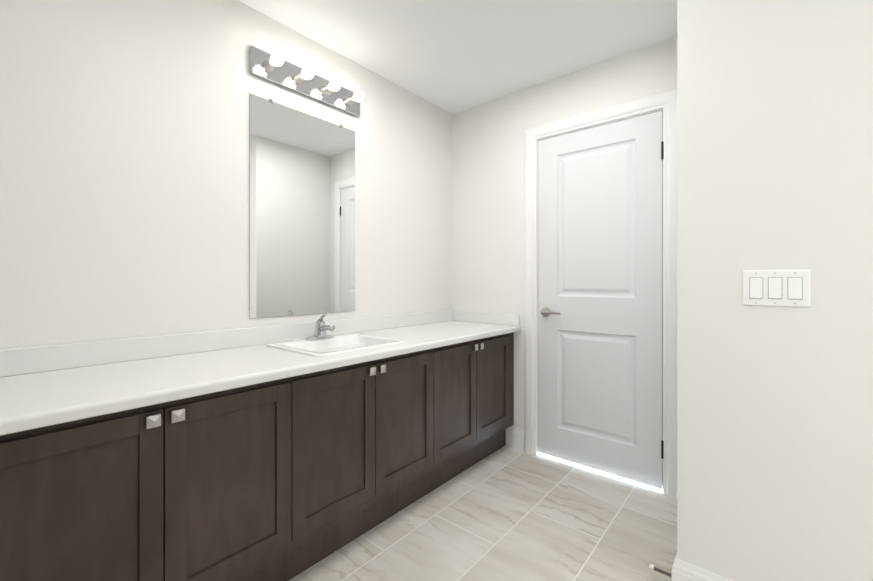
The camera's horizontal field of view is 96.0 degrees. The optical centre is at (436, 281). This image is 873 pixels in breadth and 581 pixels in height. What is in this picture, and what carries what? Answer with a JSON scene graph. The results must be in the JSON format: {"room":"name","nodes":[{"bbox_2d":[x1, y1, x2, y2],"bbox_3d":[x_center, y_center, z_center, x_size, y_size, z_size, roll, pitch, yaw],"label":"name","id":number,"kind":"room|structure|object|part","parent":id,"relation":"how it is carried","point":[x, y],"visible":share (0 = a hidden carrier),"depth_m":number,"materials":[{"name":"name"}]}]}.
{"room":"bathroom","nodes":[
{"label":"bathroom","id":0,"kind":"room"},
{"bbox_2d":[0,0,451,349],"bbox_3d":[-1.444,-0.075,1.248,0.120,2.410,4.960,0,0,40],"label":"wall","id":1,"kind":"structure","parent":0,"point":[124,168],"depth_m":1.57,"materials":[{"name":"paint"}]},
{"bbox_2d":[0,309,451,376],"bbox_3d":[-0.911,0.257,1.772,0.018,0.085,3.228,0,0,40],"label":"backsplash","id":2,"kind":"structure","parent":1,"relation":"attached to","point":[35,359],"depth_m":1.57,"materials":[{"name":"white stone"}]},
{"bbox_2d":[249,93,354,317],"bbox_3d":[-0.673,-0.355,2.063,0.007,1.056,0.610,0,0,40],"label":"mirror","id":3,"kind":"object","parent":1,"relation":"attached to","point":[301,213],"visible":1,"depth_m":2.02,"materials":[{"name":"grey mirror"}]},
{"bbox_2d":[250,46,363,116],"bbox_3d":[-0.616,-1.029,2.031,0.136,0.126,0.635,0,0,40],"label":"sconce","id":4,"kind":"object","parent":1,"relation":"attached to","point":[276,68],"visible":1,"depth_m":1.99,"materials":[{"name":"silver metal"}]},
{"bbox_2d":[238,0,676,113],"bbox_3d":[0.620,-1.310,0.346,4.440,0.060,6.240,0,0,40],"label":"ceiling","id":5,"kind":"structure","parent":0,"point":[452,56],"depth_m":2.06,"materials":[{"name":"paint"}]},
{"bbox_2d":[289,445,676,580],"bbox_3d":[0.620,1.159,0.347,4.440,0.062,6.240,0,0,40],"label":"floor","id":6,"kind":"structure","parent":0,"point":[507,513],"depth_m":1.77,"materials":[{"name":"tile"}]},
{"bbox_2d":[0,329,520,580],"bbox_3d":[-0.694,0.732,1.595,0.577,0.795,3.216,0,0,40],"label":"bathroom vanity","id":7,"kind":"object","parent":6,"relation":"on","point":[284,452],"depth_m":1.29,"materials":[{"name":"brown wood"}]},
{"bbox_2d":[0,321,519,428],"bbox_3d":[-0.696,0.318,1.591,0.580,0.035,3.228,0,0,40],"label":"countertop","id":8,"kind":"structure","parent":7,"relation":"on","point":[25,398],"depth_m":1.28,"materials":[{"name":"white stone"}]},
{"bbox_2d":[304,313,335,340],"bbox_3d":[-0.556,0.225,1.948,0.144,0.130,0.156,0,0,40],"label":"faucet","id":9,"kind":"object","parent":8,"relation":"on","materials":[{"name":"silver metal"}]},
{"bbox_2d":[260,333,407,356],"bbox_3d":[-0.470,0.357,1.876,0.447,0.135,0.505,0,0,40],"label":"sink","id":10,"kind":"object","parent":8,"relation":"in","point":[343,342],"depth_m":1.93,"materials":[{"name":"white ceramic"}]},
{"bbox_2d":[452,37,676,446],"bbox_3d":[0.774,-0.075,2.544,1.603,2.410,0.120,0,0,40],"label":"wall","id":11,"kind":"structure","parent":0,"point":[488,207],"depth_m":2.70,"materials":[{"name":"paint"}]},
{"bbox_2d":[452,309,519,324],"bbox_3d":[0.342,0.265,2.814,0.556,0.070,0.020,0,0,40],"label":"backsplash","id":12,"kind":"structure","parent":11,"relation":"attached to","point":[493,319],"depth_m":2.77,"materials":[{"name":"white stone"}]},
{"bbox_2d":[513,427,524,450],"bbox_3d":[0.555,1.060,2.640,0.080,0.140,0.015,0,0,40],"label":"baseboard","id":13,"kind":"structure","parent":11,"relation":"attached to","point":[518,438],"depth_m":2.63,"materials":[{"name":"white wood"}]},
{"bbox_2d":[538,111,663,489],"bbox_3d":[0.945,0.102,2.337,0.720,2.030,0.049,0,0,40],"label":"door","id":14,"kind":"structure","parent":11,"relation":"in","point":[600,290],"depth_m":2.30,"materials":[{"name":"white wood"}]},
{"bbox_2d":[541,307,549,316],"bbox_3d":[0.688,0.200,2.510,0.062,0.062,0.046,0,0,40],"label":"rose","id":15,"kind":"object","parent":14,"relation":"attached to","point":[545,309],"visible":0.67,"depth_m":2.52,"materials":[{"name":"grey metal"}]},
{"bbox_2d":[540,311,559,314],"bbox_3d":[0.711,0.200,2.459,0.125,0.021,0.018,0,0,40],"label":"lever","id":16,"kind":"object","parent":15,"relation":"attached to","point":[547,312],"visible":0.92,"depth_m":2.46,"materials":[{"name":"grey metal"}]},
{"bbox_3d":[1.214,0.101,2.107,0.012,1.692,0.042,0,0,40],"label":"door hinges","id":17,"kind":"part","parent":14,"relation":"part of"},
{"bbox_2d":[525,88,676,498],"bbox_3d":[0.966,0.062,2.369,0.895,2.135,0.141,0,0,40],"label":"door frame","id":18,"kind":"structure","parent":11,"relation":"attached to","point":[666,101],"depth_m":2.14,"materials":[{"name":"white wood"}]},
{"bbox_2d":[677,0,872,580],"bbox_3d":[2.181,-0.075,0.862,2.717,2.410,0.880,0,0,40],"label":"wall","id":19,"kind":"structure","parent":0,"point":[774,403],"depth_m":1.23,"materials":[{"name":"paint"}]},
{"bbox_2d":[672,554,731,580],"bbox_3d":[2.055,1.060,0.880,2.688,0.140,0.775,0,0,40],"label":"baseboard return","id":20,"kind":"object","parent":19,"relation":"attached to","point":[683,571],"visible":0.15,"depth_m":1.37,"materials":[{"name":"white wood"}]},
{"bbox_2d":[654,566,671,577],"bbox_3d":[0.850,1.088,1.467,0.068,0.025,0.026,0,0,40],"label":"rod","id":21,"kind":"object","parent":20,"relation":"attached to","point":[663,572],"visible":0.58,"depth_m":1.47,"materials":[{"name":"silver metal"}]},
{"bbox_2d":[742,269,810,306],"bbox_3d":[1.057,0.022,1.227,0.162,0.114,0.010,0,0,40],"label":"switch plate","id":22,"kind":"object","parent":19,"relation":"attached to","point":[785,288],"visible":1,"depth_m":1.22,"materials":[{"name":"white plastic"}]}
]}

